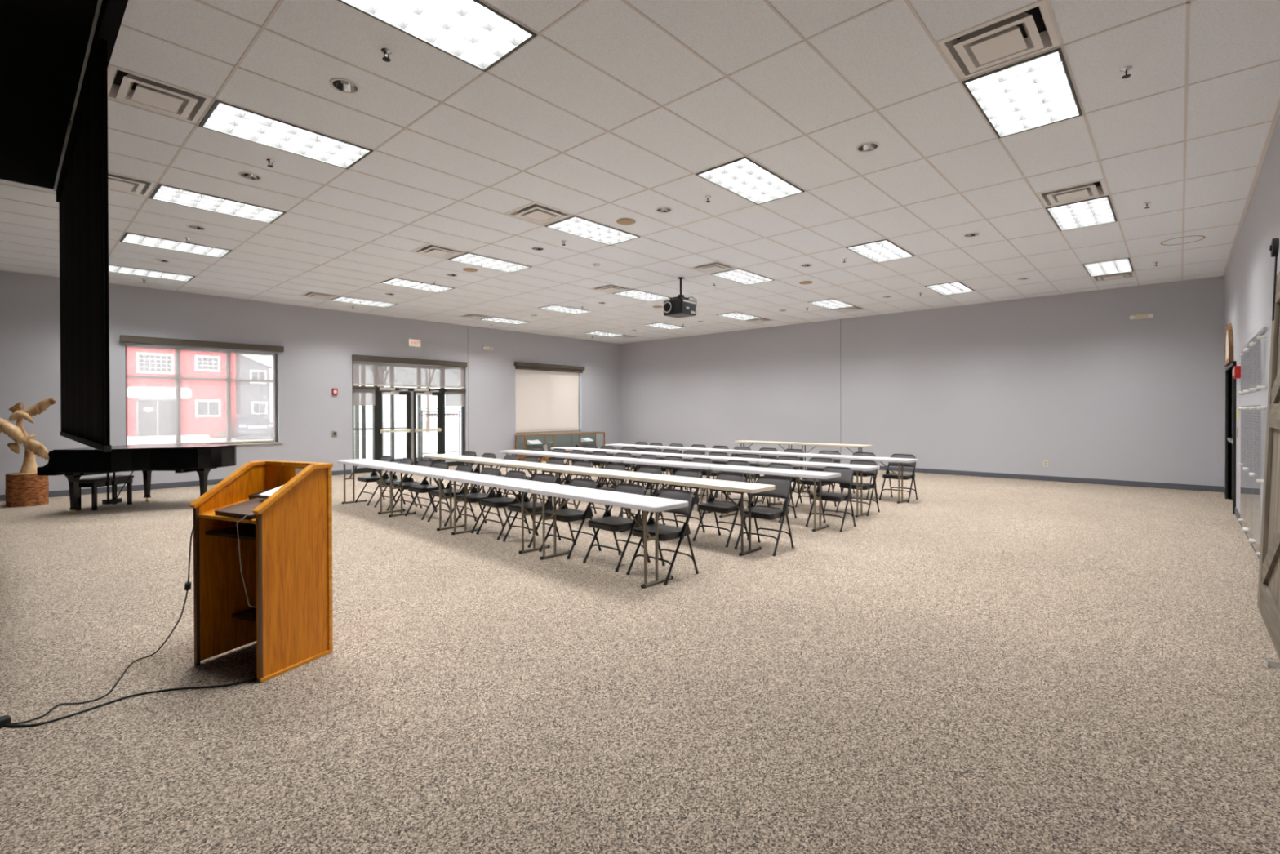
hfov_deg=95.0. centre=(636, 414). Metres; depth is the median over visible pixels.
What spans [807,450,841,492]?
folding chair
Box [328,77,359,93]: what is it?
recessed light
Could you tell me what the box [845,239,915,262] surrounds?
ceiling light
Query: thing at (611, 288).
ceiling vent
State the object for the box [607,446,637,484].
folding chair
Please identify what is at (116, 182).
ceiling vent
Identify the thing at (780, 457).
folding chair
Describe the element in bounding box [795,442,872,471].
folding table
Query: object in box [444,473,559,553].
folding table
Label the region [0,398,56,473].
carving
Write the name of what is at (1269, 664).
floor guide
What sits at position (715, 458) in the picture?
folding table
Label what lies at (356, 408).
door frame
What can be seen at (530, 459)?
folding chair
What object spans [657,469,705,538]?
folding chair
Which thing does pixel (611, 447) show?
folding chair
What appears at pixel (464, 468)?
folding chair
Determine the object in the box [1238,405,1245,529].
board
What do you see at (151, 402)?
building
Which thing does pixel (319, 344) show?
wall
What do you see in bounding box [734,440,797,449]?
folding table
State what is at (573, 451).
folding chair
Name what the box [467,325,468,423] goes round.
trim
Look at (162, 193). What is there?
ceiling light
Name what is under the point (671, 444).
folding chair
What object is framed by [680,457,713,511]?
folding chair
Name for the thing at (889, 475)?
folding chair
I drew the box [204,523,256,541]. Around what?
shelf
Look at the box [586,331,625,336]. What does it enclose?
ceiling light
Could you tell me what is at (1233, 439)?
door
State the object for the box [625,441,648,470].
folding chair
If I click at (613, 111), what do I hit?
ceiling
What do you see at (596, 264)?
smoke detector
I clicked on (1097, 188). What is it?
ceiling vent
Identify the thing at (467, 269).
ceiling speaker
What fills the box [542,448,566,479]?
folding chair
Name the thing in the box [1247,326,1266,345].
wall rail
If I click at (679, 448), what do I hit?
folding table
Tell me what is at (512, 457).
folding chair
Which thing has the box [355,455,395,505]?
folding chair
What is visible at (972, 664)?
floor
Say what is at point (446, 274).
recessed light
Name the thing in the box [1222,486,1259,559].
baseboard
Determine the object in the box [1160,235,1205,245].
ring
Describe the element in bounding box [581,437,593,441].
open book
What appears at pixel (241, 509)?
laptop
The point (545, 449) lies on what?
framed photo
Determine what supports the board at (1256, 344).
attached to the wall at (1249, 277)
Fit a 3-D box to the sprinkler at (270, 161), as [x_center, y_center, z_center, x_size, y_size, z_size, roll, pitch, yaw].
[-3.511,-2.410,5.624,0.070,0.060,0.070,0,0,43]
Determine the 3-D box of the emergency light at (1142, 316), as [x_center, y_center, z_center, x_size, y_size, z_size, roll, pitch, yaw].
[9.716,-1.894,11.301,0.354,0.100,0.105,0,0,43]
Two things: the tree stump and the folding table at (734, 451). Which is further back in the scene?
the folding table at (734, 451)
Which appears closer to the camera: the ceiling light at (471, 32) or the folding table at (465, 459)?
the ceiling light at (471, 32)
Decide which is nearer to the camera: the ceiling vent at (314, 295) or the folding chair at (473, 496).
the folding chair at (473, 496)
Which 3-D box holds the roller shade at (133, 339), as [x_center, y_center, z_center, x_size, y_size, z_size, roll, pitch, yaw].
[-8.766,-0.451,12.008,0.168,2.100,2.720,0,0,43]
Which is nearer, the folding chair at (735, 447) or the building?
the folding chair at (735, 447)
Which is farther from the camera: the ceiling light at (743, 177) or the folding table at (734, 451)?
the folding table at (734, 451)
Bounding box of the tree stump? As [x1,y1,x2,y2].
[4,472,48,507]
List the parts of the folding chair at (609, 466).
seat, backrest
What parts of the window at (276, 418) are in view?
sill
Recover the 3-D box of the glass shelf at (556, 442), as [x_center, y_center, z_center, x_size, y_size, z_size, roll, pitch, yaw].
[-2.380,0.884,18.604,0.310,0.008,3.220,0,0,43]
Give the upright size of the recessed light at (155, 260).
0.146 m
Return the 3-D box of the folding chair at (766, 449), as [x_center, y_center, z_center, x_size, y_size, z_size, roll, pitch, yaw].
[2.501,1.040,11.584,0.486,0.756,0.494,0,0,44]
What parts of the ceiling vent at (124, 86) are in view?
plate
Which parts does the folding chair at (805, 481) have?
seat, backrest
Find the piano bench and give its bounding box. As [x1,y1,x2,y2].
[75,475,133,510]
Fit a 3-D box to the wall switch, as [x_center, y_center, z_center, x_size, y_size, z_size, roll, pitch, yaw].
[-7.115,0.446,13.826,0.029,0.150,0.120,0,0,43]
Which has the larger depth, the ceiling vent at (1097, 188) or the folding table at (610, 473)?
the folding table at (610, 473)
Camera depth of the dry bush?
34.37 m
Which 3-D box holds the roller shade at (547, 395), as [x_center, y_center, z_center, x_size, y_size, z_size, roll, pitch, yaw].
[-2.718,-0.531,18.544,0.179,2.120,2.740,0,0,43]
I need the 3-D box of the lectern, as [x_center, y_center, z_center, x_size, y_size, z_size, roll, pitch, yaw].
[-2.247,0.884,3.531,0.604,1.168,0.478,0,0,23]
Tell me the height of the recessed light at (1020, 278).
0.146 m
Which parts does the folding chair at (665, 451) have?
seat, backrest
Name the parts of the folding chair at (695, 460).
backrest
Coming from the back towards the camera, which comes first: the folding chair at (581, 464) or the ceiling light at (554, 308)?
the ceiling light at (554, 308)
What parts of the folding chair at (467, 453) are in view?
backrest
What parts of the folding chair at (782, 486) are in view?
leg, seat, backrest, hinge plate, leg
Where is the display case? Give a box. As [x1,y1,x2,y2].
[515,431,604,461]
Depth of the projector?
10.46 m
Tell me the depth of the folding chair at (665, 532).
5.31 m
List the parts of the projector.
port panel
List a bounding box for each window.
[124,342,283,444]
[514,373,582,434]
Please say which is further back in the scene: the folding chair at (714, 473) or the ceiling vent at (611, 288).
the ceiling vent at (611, 288)
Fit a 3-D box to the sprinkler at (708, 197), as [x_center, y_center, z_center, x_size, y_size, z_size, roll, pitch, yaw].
[0.802,-2.426,6.607,0.070,0.060,0.070,0,0,43]
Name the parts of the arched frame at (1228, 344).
glass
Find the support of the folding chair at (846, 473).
on the floor
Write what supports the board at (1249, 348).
attached to the wall at (1249, 277)
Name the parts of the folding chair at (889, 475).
leg, seat, backrest, leg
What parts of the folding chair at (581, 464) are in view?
backrest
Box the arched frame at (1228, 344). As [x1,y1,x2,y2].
[1224,323,1233,366]
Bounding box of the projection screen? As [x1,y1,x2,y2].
[56,0,128,452]
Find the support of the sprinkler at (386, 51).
attached to the ceiling
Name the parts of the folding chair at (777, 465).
backrest, leg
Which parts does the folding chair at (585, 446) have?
backrest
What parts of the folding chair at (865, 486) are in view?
seat, backrest, leg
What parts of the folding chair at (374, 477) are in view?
seat, hinge plate, backrest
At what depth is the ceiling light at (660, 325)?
16.61 m
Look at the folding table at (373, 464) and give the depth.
9.00 m
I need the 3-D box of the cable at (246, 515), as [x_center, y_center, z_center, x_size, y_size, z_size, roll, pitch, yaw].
[-2.122,0.886,3.374,0.047,0.671,0.307,0,0,31]
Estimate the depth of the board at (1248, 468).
6.36 m
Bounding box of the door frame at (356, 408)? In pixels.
[353,385,445,462]
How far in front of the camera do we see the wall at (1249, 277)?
6.16 m
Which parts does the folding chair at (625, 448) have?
backrest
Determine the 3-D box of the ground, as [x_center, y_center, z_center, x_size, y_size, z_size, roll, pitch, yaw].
[-28.319,1.375,46.618,75.125,0.100,90.000,0,0,43]
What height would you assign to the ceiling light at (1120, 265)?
0.162 m
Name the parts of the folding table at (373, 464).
leg, leg, leg, leg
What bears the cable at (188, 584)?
hanging from the lectern
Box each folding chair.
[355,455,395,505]
[373,457,417,510]
[392,459,434,513]
[404,462,449,519]
[427,464,476,526]
[448,451,478,491]
[453,467,502,533]
[466,453,497,493]
[475,470,531,539]
[486,454,520,497]
[502,473,560,547]
[504,456,542,502]
[521,447,544,477]
[528,458,568,508]
[538,478,601,559]
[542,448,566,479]
[552,460,596,513]
[560,449,586,481]
[568,444,599,479]
[580,451,608,486]
[582,463,628,519]
[582,483,650,572]
[586,445,614,482]
[601,452,632,488]
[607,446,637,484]
[617,466,665,524]
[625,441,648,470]
[626,488,698,585]
[632,448,661,488]
[633,453,657,491]
[638,442,664,474]
[647,448,680,489]
[652,455,684,493]
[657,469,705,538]
[668,443,683,475]
[670,450,703,491]
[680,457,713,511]
[685,444,706,462]
[692,472,748,547]
[693,451,730,497]
[702,445,728,479]
[708,460,750,515]
[724,453,763,498]
[730,446,752,483]
[734,476,794,555]
[747,447,777,482]
[751,462,796,523]
[761,455,802,506]
[783,448,805,491]
[795,457,836,510]
[805,466,856,532]
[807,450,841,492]
[835,459,879,515]
[842,452,877,498]
[879,453,917,502]
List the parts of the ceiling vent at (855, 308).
plate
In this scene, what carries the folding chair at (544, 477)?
on the floor
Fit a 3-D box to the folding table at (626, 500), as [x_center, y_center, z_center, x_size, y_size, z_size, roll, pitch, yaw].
[-0.318,1.102,5.544,1.742,0.700,0.455,0,0,44]
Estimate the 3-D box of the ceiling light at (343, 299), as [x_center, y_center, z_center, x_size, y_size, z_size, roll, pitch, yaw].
[-5.944,-2.539,12.820,0.592,0.162,1.201,0,0,43]
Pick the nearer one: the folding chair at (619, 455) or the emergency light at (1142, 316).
the folding chair at (619, 455)
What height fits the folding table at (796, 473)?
0.700 m
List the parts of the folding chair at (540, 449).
backrest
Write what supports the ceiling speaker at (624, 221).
attached to the ceiling
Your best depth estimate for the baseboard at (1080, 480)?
12.12 m
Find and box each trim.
[354,458,453,467]
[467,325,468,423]
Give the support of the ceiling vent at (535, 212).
in the ceiling
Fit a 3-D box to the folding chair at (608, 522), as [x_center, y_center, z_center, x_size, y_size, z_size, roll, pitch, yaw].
[-0.191,1.079,5.755,0.486,0.756,0.494,0,0,44]
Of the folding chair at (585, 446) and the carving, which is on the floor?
the folding chair at (585, 446)
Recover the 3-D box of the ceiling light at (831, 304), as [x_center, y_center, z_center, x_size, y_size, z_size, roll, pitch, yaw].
[4.394,-2.568,13.226,0.592,0.162,1.201,0,0,43]
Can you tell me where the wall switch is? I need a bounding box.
[332,430,337,436]
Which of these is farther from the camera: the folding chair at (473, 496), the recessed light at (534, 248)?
the recessed light at (534, 248)
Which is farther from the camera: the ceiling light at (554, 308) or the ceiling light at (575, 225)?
the ceiling light at (554, 308)
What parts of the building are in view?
pane, door trim, door, pane, pane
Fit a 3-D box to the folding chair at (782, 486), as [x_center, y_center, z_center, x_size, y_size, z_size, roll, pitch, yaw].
[1.385,1.071,6.326,0.486,0.756,0.494,0,0,41]
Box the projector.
[662,276,696,318]
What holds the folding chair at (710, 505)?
on the floor
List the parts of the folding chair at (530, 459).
backrest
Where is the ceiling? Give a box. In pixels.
[0,0,1279,343]
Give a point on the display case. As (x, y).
(563, 439)
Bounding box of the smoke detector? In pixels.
[592,262,599,266]
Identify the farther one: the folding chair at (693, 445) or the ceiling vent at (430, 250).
the folding chair at (693, 445)
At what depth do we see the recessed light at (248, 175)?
6.04 m
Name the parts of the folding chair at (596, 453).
backrest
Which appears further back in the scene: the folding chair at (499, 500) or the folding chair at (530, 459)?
the folding chair at (530, 459)
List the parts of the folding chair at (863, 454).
seat, backrest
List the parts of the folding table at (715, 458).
leg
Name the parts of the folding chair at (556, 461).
backrest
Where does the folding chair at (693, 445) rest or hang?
on the floor
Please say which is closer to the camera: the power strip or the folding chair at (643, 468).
the power strip
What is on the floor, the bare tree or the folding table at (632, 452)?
the folding table at (632, 452)
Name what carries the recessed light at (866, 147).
in the ceiling
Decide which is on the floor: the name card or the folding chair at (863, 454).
the folding chair at (863, 454)
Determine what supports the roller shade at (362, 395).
attached to the door at (377, 431)
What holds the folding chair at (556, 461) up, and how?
on the floor
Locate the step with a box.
[127,434,209,441]
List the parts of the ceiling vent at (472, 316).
plate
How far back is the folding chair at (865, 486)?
8.55 m
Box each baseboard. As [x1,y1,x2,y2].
[0,458,503,501]
[877,466,1222,492]
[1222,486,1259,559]
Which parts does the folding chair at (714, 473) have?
seat, backrest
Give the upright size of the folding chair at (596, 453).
0.756 m
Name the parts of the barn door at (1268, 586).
rail, plank panel, rail, rail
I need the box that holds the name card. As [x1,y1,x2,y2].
[295,467,303,475]
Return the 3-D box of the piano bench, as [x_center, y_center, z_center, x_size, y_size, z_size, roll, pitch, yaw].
[-8.377,1.218,9.238,0.340,0.470,0.680,0,0,3]
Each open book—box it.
[527,440,542,444]
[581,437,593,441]
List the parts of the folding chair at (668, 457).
backrest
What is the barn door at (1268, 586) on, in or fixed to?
hanging from the barn door track
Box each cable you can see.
[4,677,257,726]
[8,526,193,724]
[236,515,256,608]
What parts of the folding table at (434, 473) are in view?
leg, leg, leg, leg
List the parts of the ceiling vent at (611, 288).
plate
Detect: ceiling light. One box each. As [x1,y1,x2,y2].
[108,264,195,281]
[120,232,231,257]
[149,183,286,223]
[199,100,373,169]
[330,296,397,307]
[337,0,537,72]
[380,277,454,292]
[448,252,531,272]
[480,316,531,324]
[537,304,593,314]
[544,215,640,245]
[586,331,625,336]
[612,288,671,302]
[645,322,685,328]
[695,156,804,204]
[711,268,774,284]
[716,311,762,320]
[807,298,854,309]
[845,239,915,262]
[924,281,975,295]
[961,48,1082,138]
[1045,195,1117,231]
[1082,257,1133,276]
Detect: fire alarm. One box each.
[331,388,337,395]
[1232,365,1240,378]
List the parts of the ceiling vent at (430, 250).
plate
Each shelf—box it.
[197,498,255,524]
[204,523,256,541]
[231,607,256,622]
[517,440,597,444]
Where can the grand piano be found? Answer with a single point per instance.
(73, 463)
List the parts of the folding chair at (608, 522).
hinge plate, seat, leg, backrest, hinge plate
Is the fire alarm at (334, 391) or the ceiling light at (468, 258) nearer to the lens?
the ceiling light at (468, 258)
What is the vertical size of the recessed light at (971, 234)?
0.146 m
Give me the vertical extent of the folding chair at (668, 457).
0.756 m
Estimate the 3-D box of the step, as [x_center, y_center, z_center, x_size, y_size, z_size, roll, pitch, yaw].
[-27.351,1.287,30.742,0.900,0.240,8.000,0,0,43]
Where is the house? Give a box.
[235,353,272,436]
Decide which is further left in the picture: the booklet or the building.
the building
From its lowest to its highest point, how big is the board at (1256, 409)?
1.430 m
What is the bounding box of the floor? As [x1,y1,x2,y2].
[0,453,1279,853]
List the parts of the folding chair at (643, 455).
backrest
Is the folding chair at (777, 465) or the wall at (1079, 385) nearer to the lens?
the folding chair at (777, 465)
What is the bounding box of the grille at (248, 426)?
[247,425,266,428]
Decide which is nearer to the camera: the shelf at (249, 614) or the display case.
the shelf at (249, 614)
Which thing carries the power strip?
on the floor
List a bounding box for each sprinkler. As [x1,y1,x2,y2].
[266,159,275,167]
[380,48,391,62]
[705,195,711,202]
[1120,65,1132,79]
[1142,201,1151,208]
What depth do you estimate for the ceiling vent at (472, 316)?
14.81 m
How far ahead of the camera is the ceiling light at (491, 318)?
15.57 m
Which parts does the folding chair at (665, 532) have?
hinge plate, leg, seat, backrest, hinge plate, leg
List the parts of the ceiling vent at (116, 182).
plate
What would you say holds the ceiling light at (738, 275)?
attached to the ceiling
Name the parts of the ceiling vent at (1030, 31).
plate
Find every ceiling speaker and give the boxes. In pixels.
[462,267,477,271]
[616,217,635,225]
[799,280,812,284]
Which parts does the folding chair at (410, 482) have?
seat, backrest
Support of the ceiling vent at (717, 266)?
in the ceiling
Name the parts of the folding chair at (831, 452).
backrest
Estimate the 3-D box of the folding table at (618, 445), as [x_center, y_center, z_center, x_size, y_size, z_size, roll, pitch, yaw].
[0.010,1.058,13.633,1.742,0.700,0.455,0,0,44]
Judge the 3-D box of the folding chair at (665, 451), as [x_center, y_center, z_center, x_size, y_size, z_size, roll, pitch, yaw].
[0.538,1.048,11.188,0.486,0.756,0.494,0,0,41]
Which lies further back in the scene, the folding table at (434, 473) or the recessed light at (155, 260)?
the recessed light at (155, 260)
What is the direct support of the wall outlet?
attached to the wall at (1079, 385)
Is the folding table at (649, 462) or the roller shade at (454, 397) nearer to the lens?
the folding table at (649, 462)
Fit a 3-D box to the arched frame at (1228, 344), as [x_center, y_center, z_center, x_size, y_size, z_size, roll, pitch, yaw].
[9.306,-1.111,9.229,0.045,0.637,1.240,0,0,43]
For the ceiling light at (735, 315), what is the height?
0.162 m
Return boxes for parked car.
[231,413,272,439]
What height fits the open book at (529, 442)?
0.120 m
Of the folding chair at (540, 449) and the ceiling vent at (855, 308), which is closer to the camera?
the folding chair at (540, 449)
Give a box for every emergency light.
[481,346,493,350]
[1128,313,1153,319]
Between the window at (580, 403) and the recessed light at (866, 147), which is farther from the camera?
the window at (580, 403)
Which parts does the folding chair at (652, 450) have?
backrest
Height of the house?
5.220 m
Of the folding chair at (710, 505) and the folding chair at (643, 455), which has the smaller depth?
the folding chair at (710, 505)
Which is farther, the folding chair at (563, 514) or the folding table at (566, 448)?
the folding table at (566, 448)
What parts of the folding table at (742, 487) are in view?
leg, leg, leg, leg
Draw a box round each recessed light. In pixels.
[153,258,170,262]
[186,224,206,230]
[238,172,262,180]
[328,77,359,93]
[384,293,395,295]
[445,273,457,276]
[530,246,544,250]
[655,206,672,213]
[800,263,813,266]
[855,142,879,152]
[963,232,980,237]
[1017,277,1030,279]
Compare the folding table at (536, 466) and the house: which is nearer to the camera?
the folding table at (536, 466)
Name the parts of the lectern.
trim, panel, panel, panel, trim, trim, trim, corner trim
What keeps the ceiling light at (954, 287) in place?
attached to the ceiling
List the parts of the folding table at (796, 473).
leg, leg, leg, leg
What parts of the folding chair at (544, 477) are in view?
seat, backrest, hinge plate, leg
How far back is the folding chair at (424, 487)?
8.38 m
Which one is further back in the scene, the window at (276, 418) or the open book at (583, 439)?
the open book at (583, 439)
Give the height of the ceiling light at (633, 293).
0.162 m
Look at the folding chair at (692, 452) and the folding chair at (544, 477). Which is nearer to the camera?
the folding chair at (544, 477)
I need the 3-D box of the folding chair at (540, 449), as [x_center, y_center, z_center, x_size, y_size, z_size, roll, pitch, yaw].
[-2.157,1.051,11.964,0.486,0.756,0.494,0,0,44]
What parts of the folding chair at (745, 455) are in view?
backrest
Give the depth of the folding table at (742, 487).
6.29 m
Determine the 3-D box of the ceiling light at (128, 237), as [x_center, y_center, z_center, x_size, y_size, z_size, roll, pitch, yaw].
[-6.636,-2.514,8.479,0.592,0.162,1.201,0,0,43]
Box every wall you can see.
[0,270,620,494]
[620,276,1224,486]
[1223,113,1279,537]
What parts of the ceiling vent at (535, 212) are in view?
plate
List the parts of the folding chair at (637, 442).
backrest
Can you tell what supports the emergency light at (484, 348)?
attached to the wall at (319, 344)
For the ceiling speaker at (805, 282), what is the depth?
10.98 m
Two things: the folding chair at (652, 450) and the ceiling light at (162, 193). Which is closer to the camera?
the ceiling light at (162, 193)
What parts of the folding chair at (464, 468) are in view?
seat, hinge plate, backrest, leg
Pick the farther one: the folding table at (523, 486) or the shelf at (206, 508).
the folding table at (523, 486)
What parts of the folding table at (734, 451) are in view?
leg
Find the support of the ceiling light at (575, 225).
attached to the ceiling
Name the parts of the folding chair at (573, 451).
backrest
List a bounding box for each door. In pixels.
[351,360,465,473]
[1225,360,1236,514]
[1257,237,1279,660]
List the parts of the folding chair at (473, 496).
seat, hinge plate, leg, backrest, hinge plate, leg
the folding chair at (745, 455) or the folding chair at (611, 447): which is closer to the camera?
the folding chair at (745, 455)
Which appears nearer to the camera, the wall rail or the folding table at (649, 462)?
the wall rail
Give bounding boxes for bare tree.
[426,386,430,431]
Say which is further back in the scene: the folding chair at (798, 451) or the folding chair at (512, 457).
the folding chair at (798, 451)
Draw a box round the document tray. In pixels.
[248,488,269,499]
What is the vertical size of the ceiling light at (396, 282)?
0.162 m
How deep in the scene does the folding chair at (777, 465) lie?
8.16 m
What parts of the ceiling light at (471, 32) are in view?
lamp panel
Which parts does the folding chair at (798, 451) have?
backrest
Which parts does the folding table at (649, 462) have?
leg, leg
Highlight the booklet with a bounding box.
[258,484,283,497]
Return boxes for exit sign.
[408,338,420,347]
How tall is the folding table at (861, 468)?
0.700 m
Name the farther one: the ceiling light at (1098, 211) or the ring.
the ring
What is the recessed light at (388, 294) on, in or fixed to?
in the ceiling
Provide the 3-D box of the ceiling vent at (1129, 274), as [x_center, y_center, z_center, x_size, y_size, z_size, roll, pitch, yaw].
[8.595,-2.545,10.587,0.598,0.142,0.598,0,0,43]
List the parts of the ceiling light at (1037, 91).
lamp panel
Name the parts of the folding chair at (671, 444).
backrest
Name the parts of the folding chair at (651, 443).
backrest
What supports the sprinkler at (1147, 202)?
attached to the ceiling
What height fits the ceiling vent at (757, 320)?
0.142 m
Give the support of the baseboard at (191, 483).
attached to the wall at (319, 344)
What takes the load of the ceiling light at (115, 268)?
attached to the ceiling
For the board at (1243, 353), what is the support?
attached to the wall at (1249, 277)
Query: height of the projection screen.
2.650 m
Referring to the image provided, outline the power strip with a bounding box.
[0,715,11,728]
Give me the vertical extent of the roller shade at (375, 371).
0.730 m
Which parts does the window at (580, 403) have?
sill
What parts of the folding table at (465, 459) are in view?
leg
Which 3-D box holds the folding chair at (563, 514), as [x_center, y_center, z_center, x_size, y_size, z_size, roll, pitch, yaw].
[-0.700,1.077,6.226,0.486,0.756,0.494,0,0,43]
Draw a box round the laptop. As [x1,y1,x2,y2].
[214,497,267,519]
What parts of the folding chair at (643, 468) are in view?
backrest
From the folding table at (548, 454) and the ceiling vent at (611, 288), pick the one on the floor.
the folding table at (548, 454)
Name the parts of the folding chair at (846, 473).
leg, seat, backrest, hinge plate, leg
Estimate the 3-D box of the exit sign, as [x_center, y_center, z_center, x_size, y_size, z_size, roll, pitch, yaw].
[-5.780,-1.866,15.250,0.050,0.200,0.330,0,0,43]
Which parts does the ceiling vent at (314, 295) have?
plate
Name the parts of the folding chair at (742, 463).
backrest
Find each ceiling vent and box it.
[107,66,213,124]
[107,172,155,196]
[301,292,339,299]
[412,244,465,258]
[459,313,489,319]
[505,202,573,225]
[591,284,631,293]
[614,334,636,337]
[690,261,737,273]
[744,317,772,322]
[834,306,865,311]
[937,0,1059,79]
[1036,179,1108,207]
[1091,271,1135,281]
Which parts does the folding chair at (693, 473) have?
backrest, hinge plate, leg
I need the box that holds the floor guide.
[1265,656,1279,669]
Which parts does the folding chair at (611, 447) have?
seat, backrest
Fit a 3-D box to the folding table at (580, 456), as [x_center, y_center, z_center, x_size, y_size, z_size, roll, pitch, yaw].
[-0.731,1.078,10.254,1.742,0.700,0.455,0,0,44]
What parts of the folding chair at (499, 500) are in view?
seat, hinge plate, leg, backrest, hinge plate, leg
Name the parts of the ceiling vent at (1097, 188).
plate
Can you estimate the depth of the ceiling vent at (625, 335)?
18.79 m
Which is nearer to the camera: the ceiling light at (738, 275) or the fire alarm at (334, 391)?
the ceiling light at (738, 275)
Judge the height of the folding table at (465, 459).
0.700 m
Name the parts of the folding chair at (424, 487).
seat, hinge plate, leg, backrest, hinge plate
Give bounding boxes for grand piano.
[36,444,237,514]
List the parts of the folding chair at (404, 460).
seat, backrest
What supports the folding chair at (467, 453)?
on the floor
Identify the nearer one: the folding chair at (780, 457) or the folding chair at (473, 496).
the folding chair at (473, 496)
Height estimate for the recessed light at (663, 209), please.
0.146 m
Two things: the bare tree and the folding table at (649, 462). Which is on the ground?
the bare tree
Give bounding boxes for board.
[1238,347,1246,395]
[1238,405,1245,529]
[1243,405,1252,541]
[1244,341,1253,394]
[1249,333,1266,392]
[1249,404,1266,556]
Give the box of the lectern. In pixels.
[188,460,333,682]
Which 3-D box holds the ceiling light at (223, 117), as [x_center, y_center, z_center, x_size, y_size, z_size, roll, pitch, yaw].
[-3.055,-2.506,5.169,0.592,0.162,1.201,0,0,43]
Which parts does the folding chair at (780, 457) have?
backrest, leg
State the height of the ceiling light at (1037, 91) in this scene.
0.162 m
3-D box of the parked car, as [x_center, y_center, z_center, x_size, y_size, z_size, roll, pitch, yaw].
[-22.305,0.646,34.117,2.072,1.420,4.280,0,0,-39]
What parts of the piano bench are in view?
leg, leg, seat, leg, leg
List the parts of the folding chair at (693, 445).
backrest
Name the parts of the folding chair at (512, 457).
backrest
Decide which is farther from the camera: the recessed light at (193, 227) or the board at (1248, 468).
the recessed light at (193, 227)
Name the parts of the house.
pane, pane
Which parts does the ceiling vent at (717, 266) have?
plate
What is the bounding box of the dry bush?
[214,429,226,438]
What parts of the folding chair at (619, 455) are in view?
backrest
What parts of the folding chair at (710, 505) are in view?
hinge plate, leg, seat, backrest, leg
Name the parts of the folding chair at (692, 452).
backrest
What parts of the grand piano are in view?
arm, leg, lid, leg, leg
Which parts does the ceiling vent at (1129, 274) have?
plate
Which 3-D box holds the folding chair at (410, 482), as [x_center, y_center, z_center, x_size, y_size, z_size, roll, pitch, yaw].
[-3.335,1.071,8.762,0.486,0.756,0.494,0,0,42]
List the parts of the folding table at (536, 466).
leg, leg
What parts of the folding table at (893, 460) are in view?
leg, leg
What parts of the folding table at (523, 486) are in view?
leg, leg, leg, leg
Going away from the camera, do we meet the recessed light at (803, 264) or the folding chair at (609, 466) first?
the folding chair at (609, 466)
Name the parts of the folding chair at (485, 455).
backrest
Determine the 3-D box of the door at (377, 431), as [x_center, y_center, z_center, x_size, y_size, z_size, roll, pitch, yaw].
[-5.827,0.014,15.274,0.275,2.800,3.060,0,0,43]
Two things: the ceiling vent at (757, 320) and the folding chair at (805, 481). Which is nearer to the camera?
the folding chair at (805, 481)
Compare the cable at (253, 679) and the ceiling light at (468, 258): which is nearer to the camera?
the cable at (253, 679)
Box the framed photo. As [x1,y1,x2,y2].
[542,444,547,451]
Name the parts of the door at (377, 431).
post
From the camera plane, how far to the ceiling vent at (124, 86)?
4.49 m
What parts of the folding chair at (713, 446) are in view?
backrest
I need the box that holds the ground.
[127,421,461,459]
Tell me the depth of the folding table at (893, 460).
9.65 m
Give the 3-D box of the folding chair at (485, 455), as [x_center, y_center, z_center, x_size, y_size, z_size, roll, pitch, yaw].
[-2.731,1.061,10.231,0.486,0.756,0.494,0,0,43]
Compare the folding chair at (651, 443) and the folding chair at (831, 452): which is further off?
the folding chair at (651, 443)
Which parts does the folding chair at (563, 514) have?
seat, leg, backrest, hinge plate, leg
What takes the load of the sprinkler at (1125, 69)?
attached to the ceiling
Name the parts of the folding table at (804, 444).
leg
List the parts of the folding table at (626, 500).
leg, leg, leg, leg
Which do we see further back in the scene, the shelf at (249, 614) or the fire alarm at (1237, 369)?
the fire alarm at (1237, 369)
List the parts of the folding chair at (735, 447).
backrest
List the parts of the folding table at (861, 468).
leg, leg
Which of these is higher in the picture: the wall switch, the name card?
the wall switch
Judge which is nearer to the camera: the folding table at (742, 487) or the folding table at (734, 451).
the folding table at (742, 487)
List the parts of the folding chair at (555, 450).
backrest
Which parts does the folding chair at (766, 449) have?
seat, backrest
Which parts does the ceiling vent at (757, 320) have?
plate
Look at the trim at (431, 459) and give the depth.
17.73 m
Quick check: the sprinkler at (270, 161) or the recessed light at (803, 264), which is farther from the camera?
the recessed light at (803, 264)
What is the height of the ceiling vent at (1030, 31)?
0.142 m
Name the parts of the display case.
wood frame, glass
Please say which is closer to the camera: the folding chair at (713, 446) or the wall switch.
the folding chair at (713, 446)
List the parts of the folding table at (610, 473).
leg, leg, leg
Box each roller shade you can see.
[120,334,284,444]
[351,354,466,388]
[352,386,376,405]
[444,388,466,405]
[514,361,584,432]
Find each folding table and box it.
[337,458,411,514]
[382,465,473,530]
[423,453,493,492]
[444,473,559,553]
[475,458,562,515]
[500,449,571,479]
[529,484,688,588]
[541,465,651,532]
[551,446,617,484]
[554,453,638,485]
[604,443,668,458]
[605,449,686,488]
[622,458,725,514]
[631,473,774,555]
[660,446,733,464]
[673,453,770,503]
[710,464,840,531]
[726,449,813,493]
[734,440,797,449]
[759,459,879,517]
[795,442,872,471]
[808,453,917,503]
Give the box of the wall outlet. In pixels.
[1043,460,1048,466]

